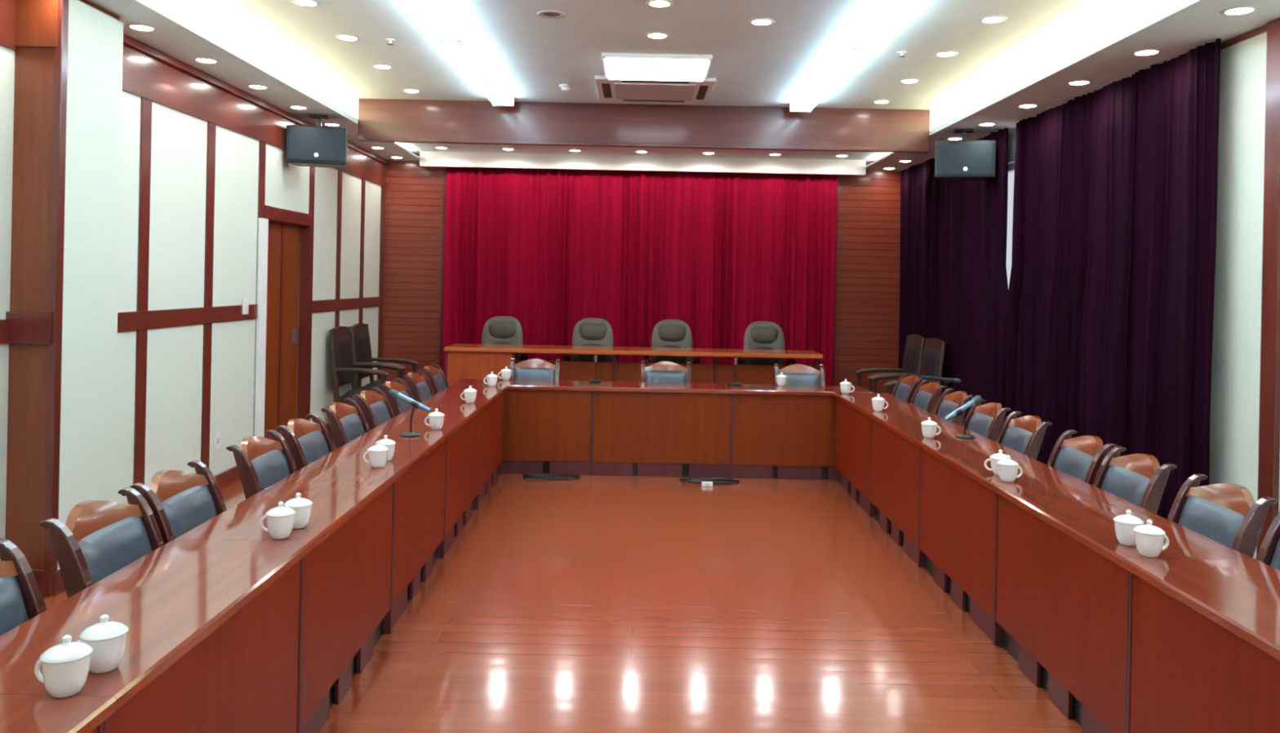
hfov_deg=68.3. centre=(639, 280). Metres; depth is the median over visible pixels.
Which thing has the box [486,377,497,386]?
cup
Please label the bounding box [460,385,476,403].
mug
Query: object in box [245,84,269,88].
recessed light
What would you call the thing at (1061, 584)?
conference table
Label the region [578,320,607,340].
cushion
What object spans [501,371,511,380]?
cup
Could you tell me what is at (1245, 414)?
wall
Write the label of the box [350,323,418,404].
armchair
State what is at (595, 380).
gooseneck microphone
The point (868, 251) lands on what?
wall
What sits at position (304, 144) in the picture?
grille
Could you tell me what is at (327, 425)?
baseboard
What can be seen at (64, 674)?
cup
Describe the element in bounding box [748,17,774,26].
recessed light
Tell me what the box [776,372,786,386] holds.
mug
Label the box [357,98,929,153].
beam
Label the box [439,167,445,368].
trim
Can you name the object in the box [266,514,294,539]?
cup
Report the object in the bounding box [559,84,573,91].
smoke detector
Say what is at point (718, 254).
stage curtain
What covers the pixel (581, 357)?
lumbar cushion
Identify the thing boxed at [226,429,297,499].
chair
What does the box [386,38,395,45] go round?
sprinkler
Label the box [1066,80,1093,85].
recessed light
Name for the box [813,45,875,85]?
fluorescent fixture
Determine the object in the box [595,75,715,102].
air conditioner
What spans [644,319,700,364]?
chair
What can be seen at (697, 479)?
cable
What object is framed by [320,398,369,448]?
chair
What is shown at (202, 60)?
recessed light
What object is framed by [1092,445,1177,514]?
chair
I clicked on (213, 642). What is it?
conference table
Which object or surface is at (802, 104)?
fluorescent fixture
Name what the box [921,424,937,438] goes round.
cup
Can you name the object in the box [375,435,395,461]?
mug
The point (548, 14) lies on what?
recessed light
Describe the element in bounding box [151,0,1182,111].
ceiling
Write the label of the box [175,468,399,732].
conference table
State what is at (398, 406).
chair
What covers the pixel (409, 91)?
recessed light
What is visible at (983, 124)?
recessed light
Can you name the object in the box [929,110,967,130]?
wall
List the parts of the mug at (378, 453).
handle, lid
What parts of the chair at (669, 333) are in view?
armrest, armrest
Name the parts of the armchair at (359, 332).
leg, crest rail, backrest, leg, armrest, seat, armrest, leg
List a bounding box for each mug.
[34,634,93,697]
[75,613,128,673]
[259,501,295,539]
[283,492,312,528]
[363,440,388,467]
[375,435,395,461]
[424,408,444,430]
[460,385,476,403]
[483,371,497,386]
[497,366,511,380]
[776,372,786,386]
[840,378,854,394]
[871,394,888,411]
[920,417,941,438]
[983,449,1011,475]
[996,454,1022,482]
[1113,509,1143,546]
[1133,519,1168,557]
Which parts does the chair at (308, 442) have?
post, crest rail, post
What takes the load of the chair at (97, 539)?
on the floor
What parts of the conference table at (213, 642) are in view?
panel, panel, panel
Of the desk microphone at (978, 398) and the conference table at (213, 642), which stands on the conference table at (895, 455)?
the desk microphone at (978, 398)
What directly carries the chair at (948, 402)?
on the floor
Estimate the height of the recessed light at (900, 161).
0.018 m
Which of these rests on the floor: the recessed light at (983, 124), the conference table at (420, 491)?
the conference table at (420, 491)
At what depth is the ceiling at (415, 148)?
11.16 m
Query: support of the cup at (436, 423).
on the mug at (436, 419)
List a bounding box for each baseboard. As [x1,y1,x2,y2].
[213,465,240,489]
[325,422,332,435]
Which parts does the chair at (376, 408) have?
post, crest rail, post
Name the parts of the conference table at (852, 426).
panel, foot rail, panel, foot rail, foot rail, panel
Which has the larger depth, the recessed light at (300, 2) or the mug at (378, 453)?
the recessed light at (300, 2)
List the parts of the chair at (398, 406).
post, crest rail, post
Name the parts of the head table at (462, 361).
panel, panel, panel, panel, panel, panel, panel, panel, panel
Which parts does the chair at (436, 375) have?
post, crest rail, post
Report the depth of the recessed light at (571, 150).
11.14 m
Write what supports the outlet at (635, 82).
attached to the air conditioner
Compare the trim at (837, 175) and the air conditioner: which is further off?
the trim at (837, 175)
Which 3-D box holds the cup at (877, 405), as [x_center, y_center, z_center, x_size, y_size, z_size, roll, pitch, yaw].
[1.734,0.903,6.850,0.092,0.082,0.092,1,0,-6]
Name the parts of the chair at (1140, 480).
post, crest rail, post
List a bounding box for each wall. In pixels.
[0,0,388,538]
[4,0,123,598]
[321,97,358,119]
[380,154,901,390]
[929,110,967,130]
[1008,17,1279,559]
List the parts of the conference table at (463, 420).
panel, foot rail, foot rail, panel, foot rail, panel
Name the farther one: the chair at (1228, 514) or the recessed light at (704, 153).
the recessed light at (704, 153)
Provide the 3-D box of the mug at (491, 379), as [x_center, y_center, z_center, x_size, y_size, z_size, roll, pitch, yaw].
[-1.241,0.823,7.928,0.109,0.124,0.099,1,0,-27]
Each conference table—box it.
[0,538,311,732]
[0,693,116,732]
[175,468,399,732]
[302,428,451,631]
[373,402,484,557]
[421,384,507,508]
[452,378,594,475]
[591,381,733,478]
[728,383,872,479]
[832,391,931,515]
[866,411,992,566]
[915,439,1088,644]
[991,482,1256,732]
[1121,557,1279,732]
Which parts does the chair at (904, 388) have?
post, crest rail, post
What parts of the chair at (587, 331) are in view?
armrest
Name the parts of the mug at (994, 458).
handle, lid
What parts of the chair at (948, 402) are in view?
post, crest rail, post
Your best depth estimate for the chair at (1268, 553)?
3.24 m
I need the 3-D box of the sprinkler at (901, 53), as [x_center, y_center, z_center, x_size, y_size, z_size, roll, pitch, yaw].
[1.893,-1.630,6.800,0.064,0.035,0.064,1,0,0]
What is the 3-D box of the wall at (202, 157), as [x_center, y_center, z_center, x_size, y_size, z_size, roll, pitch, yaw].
[-3.294,-0.073,4.900,0.270,3.355,14.200,1,0,0]
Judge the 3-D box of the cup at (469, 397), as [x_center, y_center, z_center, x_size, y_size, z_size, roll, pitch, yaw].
[-1.230,0.844,6.870,0.092,0.082,0.092,1,0,11]
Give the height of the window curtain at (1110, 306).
3.070 m
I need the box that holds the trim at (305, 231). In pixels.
[297,226,311,419]
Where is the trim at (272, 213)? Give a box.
[264,205,311,226]
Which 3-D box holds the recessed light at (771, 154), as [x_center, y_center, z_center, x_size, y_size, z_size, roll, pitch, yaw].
[1.610,-1.493,11.170,0.170,0.018,0.170,1,0,0]
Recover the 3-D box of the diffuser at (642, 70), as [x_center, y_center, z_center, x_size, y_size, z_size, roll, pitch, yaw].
[0.133,-1.645,7.393,0.770,0.015,0.665,1,0,0]
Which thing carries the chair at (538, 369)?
on the floor
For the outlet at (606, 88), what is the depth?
8.23 m
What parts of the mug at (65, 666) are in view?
handle, lid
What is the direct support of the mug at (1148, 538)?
on the conference table at (1061, 584)
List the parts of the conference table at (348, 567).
panel, foot rail, foot rail, panel, foot rail, panel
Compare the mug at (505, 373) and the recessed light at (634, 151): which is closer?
the mug at (505, 373)
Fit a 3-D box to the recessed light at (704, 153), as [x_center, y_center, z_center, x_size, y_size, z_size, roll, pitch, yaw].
[0.820,-1.509,11.170,0.170,0.018,0.170,1,0,0]
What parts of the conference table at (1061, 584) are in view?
panel, foot rail, foot rail, panel, foot rail, panel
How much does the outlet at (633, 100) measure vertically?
0.006 m
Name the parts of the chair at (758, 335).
armrest, backrest, armrest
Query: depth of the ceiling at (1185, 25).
5.97 m
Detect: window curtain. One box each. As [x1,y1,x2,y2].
[897,128,1008,426]
[1004,38,1220,519]
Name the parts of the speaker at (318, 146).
mounting plate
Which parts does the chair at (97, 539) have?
post, crest rail, post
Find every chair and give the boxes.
[0,537,46,635]
[39,487,164,598]
[128,460,226,544]
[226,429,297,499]
[275,413,334,471]
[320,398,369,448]
[352,386,394,430]
[379,377,414,416]
[402,369,434,402]
[420,363,448,394]
[481,315,528,360]
[509,358,560,380]
[563,318,618,362]
[640,360,691,382]
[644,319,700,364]
[737,321,795,365]
[773,363,825,386]
[891,373,924,402]
[909,379,946,413]
[933,387,974,426]
[962,398,1011,441]
[995,410,1052,460]
[1046,429,1117,484]
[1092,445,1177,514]
[1167,473,1277,557]
[1255,511,1279,569]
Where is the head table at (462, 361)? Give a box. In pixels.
[444,343,822,386]
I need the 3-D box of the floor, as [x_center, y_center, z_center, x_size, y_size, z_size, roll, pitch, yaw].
[0.031,1.721,4.900,6.990,0.100,14.200,1,0,0]
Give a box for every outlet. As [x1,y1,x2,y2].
[601,83,612,97]
[621,80,688,83]
[622,99,684,102]
[695,85,708,99]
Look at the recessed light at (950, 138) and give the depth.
9.11 m
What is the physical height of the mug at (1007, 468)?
0.124 m
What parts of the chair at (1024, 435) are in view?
post, crest rail, post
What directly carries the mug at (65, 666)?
on the conference table at (213, 642)
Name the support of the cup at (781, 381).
on the mug at (781, 379)
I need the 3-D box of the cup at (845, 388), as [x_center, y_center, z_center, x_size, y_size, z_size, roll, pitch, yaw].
[1.727,0.903,7.900,0.092,0.082,0.092,1,0,23]
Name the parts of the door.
handle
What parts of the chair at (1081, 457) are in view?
post, crest rail, post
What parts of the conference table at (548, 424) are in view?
foot rail, panel, foot rail, panel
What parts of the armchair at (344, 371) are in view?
leg, crest rail, backrest, seat frame, leg, seat, armrest, armrest, leg, leg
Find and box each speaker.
[285,114,347,168]
[934,128,995,181]
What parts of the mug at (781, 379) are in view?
lid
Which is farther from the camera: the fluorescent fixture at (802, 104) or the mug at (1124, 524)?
the fluorescent fixture at (802, 104)
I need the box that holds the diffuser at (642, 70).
[605,60,708,81]
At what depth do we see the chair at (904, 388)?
7.78 m
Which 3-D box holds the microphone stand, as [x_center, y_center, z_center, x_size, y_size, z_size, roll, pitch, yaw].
[2.575,1.264,8.015,0.320,0.916,0.270,1,0,35]
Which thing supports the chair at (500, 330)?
on the stage platform
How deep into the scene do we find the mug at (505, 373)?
8.39 m
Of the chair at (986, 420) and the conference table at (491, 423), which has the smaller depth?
the chair at (986, 420)
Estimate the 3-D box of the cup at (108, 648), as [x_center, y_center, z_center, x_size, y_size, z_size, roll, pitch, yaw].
[-1.222,0.844,2.155,0.092,0.082,0.092,1,0,-34]
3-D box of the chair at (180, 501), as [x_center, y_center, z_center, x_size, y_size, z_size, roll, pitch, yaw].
[-1.500,1.171,3.460,0.537,0.938,0.454,1,0,0]
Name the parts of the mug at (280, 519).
handle, lid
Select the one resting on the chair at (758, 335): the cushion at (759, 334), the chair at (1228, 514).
the cushion at (759, 334)
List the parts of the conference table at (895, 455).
panel, foot rail, panel, foot rail, foot rail, panel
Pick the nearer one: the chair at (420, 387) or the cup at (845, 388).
the chair at (420, 387)
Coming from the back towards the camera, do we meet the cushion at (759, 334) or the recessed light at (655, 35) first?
the cushion at (759, 334)
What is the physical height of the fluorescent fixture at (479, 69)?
0.082 m
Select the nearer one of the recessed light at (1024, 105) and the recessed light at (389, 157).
the recessed light at (1024, 105)
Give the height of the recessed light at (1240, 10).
0.018 m
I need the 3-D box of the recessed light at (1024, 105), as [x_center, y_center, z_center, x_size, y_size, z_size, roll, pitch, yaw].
[3.058,-1.374,7.430,0.170,0.018,0.170,1,0,0]
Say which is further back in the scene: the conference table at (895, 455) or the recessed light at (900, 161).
the recessed light at (900, 161)
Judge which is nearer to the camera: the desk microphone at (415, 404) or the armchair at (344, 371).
the desk microphone at (415, 404)
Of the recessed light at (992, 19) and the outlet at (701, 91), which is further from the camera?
the outlet at (701, 91)
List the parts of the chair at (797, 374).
post, crest rail, post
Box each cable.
[522,473,580,479]
[679,476,739,484]
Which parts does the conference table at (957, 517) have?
panel, foot rail, panel, foot rail, foot rail, panel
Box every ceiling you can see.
[85,0,419,161]
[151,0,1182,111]
[395,142,891,163]
[866,0,1279,170]
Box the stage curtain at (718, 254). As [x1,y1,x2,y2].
[441,167,837,386]
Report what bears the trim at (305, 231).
attached to the wall at (202, 157)
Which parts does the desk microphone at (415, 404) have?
stem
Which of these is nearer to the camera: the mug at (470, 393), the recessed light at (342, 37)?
the recessed light at (342, 37)
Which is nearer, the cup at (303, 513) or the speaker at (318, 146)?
the cup at (303, 513)
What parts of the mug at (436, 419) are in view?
handle, lid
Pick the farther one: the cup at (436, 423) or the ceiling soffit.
the ceiling soffit
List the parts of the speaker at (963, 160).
mounting plate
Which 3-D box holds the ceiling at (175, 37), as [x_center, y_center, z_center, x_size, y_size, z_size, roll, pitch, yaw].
[-2.940,-1.522,4.900,0.520,0.045,13.800,1,0,0]
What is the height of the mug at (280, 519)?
0.124 m
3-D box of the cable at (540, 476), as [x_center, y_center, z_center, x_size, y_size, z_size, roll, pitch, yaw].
[-0.737,1.642,7.929,0.491,0.035,0.187,1,0,0]
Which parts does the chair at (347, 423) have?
post, crest rail, post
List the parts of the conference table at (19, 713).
panel, panel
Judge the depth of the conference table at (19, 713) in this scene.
1.95 m
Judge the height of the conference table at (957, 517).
0.760 m
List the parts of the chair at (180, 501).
post, crest rail, post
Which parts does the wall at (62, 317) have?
wood rail, fabric panel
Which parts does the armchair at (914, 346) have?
leg, leg, armrest, seat, armrest, leg, backrest, crest rail, leg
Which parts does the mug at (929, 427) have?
lid, handle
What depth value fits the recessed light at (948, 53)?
6.79 m
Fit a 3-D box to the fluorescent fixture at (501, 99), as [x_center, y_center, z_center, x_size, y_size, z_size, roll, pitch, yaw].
[-1.267,-1.670,8.200,0.200,0.082,1.192,1,0,0]
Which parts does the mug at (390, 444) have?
lid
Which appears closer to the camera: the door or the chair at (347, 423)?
the chair at (347, 423)
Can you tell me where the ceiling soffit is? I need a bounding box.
[419,151,866,175]
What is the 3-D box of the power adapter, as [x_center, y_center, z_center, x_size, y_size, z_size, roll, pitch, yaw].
[0.557,1.665,7.738,0.090,0.032,0.064,1,0,0]
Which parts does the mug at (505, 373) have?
lid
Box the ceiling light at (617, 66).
[601,53,712,81]
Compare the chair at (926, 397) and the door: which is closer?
the chair at (926, 397)
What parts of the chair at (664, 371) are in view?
post, crest rail, post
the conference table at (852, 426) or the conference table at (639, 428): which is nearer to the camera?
the conference table at (852, 426)
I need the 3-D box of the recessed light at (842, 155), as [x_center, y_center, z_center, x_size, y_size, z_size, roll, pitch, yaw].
[2.400,-1.477,11.170,0.170,0.018,0.170,1,0,0]
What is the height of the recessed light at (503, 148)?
0.018 m
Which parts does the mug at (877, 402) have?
lid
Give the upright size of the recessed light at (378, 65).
0.018 m
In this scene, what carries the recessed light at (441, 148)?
in the ceiling at (415, 148)
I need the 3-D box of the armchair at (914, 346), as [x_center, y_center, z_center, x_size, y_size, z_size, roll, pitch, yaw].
[2.804,1.161,10.600,0.625,1.130,0.653,1,0,0]
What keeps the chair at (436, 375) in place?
on the floor
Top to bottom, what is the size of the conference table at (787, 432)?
0.760 m
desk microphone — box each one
[388,388,431,436]
[943,395,982,438]
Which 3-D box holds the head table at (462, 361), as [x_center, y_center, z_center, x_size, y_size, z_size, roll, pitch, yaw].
[-0.068,1.129,10.400,4.050,0.760,0.600,1,0,0]
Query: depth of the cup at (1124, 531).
3.36 m
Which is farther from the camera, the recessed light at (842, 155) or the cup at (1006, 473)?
the recessed light at (842, 155)
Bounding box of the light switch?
[242,297,248,314]
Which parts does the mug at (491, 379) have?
lid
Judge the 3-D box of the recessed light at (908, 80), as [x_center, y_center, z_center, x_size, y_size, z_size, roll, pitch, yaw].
[2.218,-1.636,7.740,0.170,0.018,0.170,1,0,0]
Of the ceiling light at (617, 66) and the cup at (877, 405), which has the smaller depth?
the cup at (877, 405)
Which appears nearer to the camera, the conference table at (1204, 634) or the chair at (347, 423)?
the conference table at (1204, 634)
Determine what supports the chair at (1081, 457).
on the floor
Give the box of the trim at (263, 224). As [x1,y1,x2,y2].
[253,217,268,437]
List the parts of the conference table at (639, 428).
panel, foot rail, foot rail, foot rail, panel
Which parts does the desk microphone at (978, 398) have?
stem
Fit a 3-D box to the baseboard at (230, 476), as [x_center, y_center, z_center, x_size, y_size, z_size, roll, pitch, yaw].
[-3.242,1.546,3.000,0.040,0.120,10.000,1,0,0]
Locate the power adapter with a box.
[701,481,712,486]
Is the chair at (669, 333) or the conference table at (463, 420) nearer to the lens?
the conference table at (463, 420)
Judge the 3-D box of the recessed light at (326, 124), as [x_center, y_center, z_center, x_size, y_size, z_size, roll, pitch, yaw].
[-2.941,-1.494,9.040,0.170,0.018,0.170,1,0,0]
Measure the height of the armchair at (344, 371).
1.130 m
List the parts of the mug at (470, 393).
lid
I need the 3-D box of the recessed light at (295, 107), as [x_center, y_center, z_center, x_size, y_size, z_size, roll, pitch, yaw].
[-2.941,-1.494,8.150,0.170,0.018,0.170,1,0,0]
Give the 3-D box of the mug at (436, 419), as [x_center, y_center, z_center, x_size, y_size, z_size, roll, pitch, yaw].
[-1.216,0.823,5.638,0.109,0.124,0.099,1,0,-27]
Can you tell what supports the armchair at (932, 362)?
on the floor
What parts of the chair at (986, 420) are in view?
post, crest rail, post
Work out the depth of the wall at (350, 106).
9.01 m
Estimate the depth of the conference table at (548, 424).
8.07 m
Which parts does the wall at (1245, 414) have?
fabric panel, cornice, fabric panel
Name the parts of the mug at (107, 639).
lid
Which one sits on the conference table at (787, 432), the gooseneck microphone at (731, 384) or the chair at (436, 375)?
the gooseneck microphone at (731, 384)
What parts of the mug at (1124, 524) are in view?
lid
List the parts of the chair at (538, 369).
post, crest rail, post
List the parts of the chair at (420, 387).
post, crest rail, post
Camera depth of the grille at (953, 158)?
8.49 m
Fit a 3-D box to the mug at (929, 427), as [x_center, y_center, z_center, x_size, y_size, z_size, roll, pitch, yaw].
[1.752,0.883,5.687,0.110,0.124,0.099,1,0,33]
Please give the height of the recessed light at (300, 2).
0.018 m
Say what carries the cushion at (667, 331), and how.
on the chair at (669, 333)
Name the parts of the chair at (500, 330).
armrest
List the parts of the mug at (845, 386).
lid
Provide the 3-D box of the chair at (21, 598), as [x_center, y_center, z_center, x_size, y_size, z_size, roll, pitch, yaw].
[-1.500,1.171,2.340,0.537,0.938,0.454,1,0,0]
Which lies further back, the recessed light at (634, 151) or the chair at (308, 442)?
the recessed light at (634, 151)
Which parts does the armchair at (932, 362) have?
leg, leg, armrest, armrest, leg, backrest, crest rail, leg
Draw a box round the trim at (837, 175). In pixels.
[833,174,838,386]
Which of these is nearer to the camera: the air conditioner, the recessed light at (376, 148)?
the air conditioner
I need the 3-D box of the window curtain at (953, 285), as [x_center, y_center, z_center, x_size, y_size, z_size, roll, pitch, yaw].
[3.236,0.170,10.006,0.109,3.070,3.435,1,0,0]
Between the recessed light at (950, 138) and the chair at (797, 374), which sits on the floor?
the chair at (797, 374)
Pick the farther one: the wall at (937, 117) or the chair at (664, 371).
the wall at (937, 117)
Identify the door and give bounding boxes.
[264,221,300,439]
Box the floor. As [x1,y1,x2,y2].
[43,434,1081,732]
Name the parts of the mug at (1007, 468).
lid, handle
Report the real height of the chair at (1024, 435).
0.938 m
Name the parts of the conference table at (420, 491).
panel, foot rail, foot rail, panel, foot rail, panel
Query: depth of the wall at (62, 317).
4.84 m
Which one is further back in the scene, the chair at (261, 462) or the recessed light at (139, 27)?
the recessed light at (139, 27)
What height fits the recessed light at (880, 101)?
0.018 m
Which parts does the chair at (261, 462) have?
post, crest rail, post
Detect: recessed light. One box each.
[125,23,157,31]
[192,57,219,63]
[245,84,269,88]
[288,105,308,109]
[291,0,319,6]
[322,123,341,126]
[335,34,360,41]
[369,146,385,149]
[371,63,393,69]
[389,156,404,158]
[401,88,421,93]
[434,146,448,149]
[501,147,515,150]
[537,9,565,18]
[568,149,582,151]
[634,151,648,152]
[644,31,669,39]
[645,0,673,8]
[701,151,715,154]
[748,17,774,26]
[768,153,782,155]
[835,154,848,156]
[871,99,891,103]
[882,167,896,169]
[897,160,912,162]
[898,78,920,83]
[933,50,958,57]
[946,137,961,140]
[977,122,997,126]
[978,15,1007,23]
[1016,103,1039,108]
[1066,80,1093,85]
[1130,48,1162,56]
[1219,5,1259,15]
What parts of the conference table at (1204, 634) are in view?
panel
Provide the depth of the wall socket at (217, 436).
7.21 m
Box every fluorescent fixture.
[438,29,494,79]
[469,70,514,106]
[789,75,837,111]
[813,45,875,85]
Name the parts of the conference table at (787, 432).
panel, foot rail, panel, foot rail, foot rail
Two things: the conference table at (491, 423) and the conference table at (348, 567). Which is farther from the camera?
the conference table at (491, 423)
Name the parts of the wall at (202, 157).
fabric panel, fabric panel, fabric panel, wood rail, fabric panel, fabric panel, fabric panel, fabric panel, fabric panel, cornice, fabric panel, fabric panel, fabric panel, wood rail, fabric panel, fabric panel, fabric panel, fabric panel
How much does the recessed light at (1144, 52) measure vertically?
0.018 m
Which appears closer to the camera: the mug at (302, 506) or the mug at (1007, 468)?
the mug at (302, 506)
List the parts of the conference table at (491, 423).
panel, foot rail, foot rail, panel, foot rail, panel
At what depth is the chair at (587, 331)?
10.83 m
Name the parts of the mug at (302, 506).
lid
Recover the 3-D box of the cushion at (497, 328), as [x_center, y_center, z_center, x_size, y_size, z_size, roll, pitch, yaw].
[-1.571,0.559,10.855,0.330,0.230,0.067,1,0,0]
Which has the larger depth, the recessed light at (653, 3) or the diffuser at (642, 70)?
the diffuser at (642, 70)
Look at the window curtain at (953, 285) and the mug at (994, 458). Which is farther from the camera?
the window curtain at (953, 285)
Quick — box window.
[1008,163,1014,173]
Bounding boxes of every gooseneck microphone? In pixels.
[589,355,601,382]
[728,357,741,386]
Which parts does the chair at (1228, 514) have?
post, crest rail, post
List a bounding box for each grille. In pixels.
[288,127,344,161]
[614,83,695,101]
[937,142,993,174]
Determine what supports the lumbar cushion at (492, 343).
on the chair at (500, 330)
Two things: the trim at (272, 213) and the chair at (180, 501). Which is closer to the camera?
the chair at (180, 501)
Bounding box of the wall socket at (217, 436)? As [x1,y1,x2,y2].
[213,432,220,449]
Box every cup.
[41,653,91,697]
[80,632,126,673]
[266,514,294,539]
[291,505,311,528]
[368,450,387,467]
[385,444,395,461]
[428,416,444,430]
[463,391,476,403]
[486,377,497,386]
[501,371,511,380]
[776,377,786,386]
[840,384,851,394]
[871,400,884,411]
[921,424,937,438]
[990,457,999,475]
[997,464,1017,482]
[1114,520,1142,546]
[1133,530,1164,557]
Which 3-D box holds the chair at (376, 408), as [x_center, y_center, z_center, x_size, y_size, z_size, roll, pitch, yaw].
[-1.500,1.171,5.990,0.537,0.938,0.454,1,0,0]
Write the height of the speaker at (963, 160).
0.448 m
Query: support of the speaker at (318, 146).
hanging from the ceiling at (175, 37)
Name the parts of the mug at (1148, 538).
lid, handle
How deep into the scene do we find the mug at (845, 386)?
7.87 m
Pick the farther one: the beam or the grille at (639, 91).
the beam
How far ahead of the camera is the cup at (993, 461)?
4.58 m
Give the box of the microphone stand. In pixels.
[920,375,961,390]
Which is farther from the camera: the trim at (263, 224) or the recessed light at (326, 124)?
the recessed light at (326, 124)
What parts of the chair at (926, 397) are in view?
post, crest rail, post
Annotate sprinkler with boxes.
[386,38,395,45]
[897,51,906,57]
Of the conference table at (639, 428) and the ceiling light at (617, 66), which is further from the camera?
the conference table at (639, 428)
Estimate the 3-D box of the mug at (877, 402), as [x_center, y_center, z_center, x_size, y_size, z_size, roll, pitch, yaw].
[1.739,0.882,6.847,0.110,0.124,0.099,1,0,33]
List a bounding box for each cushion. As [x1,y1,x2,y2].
[488,319,516,338]
[491,342,511,344]
[577,343,606,361]
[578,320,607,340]
[657,322,686,342]
[750,324,778,343]
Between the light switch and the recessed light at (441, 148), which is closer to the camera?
the light switch
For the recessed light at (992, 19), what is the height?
0.018 m
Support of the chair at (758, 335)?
on the stage platform
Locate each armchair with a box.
[329,326,403,403]
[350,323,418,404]
[855,334,924,394]
[870,337,946,394]
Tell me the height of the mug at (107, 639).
0.124 m

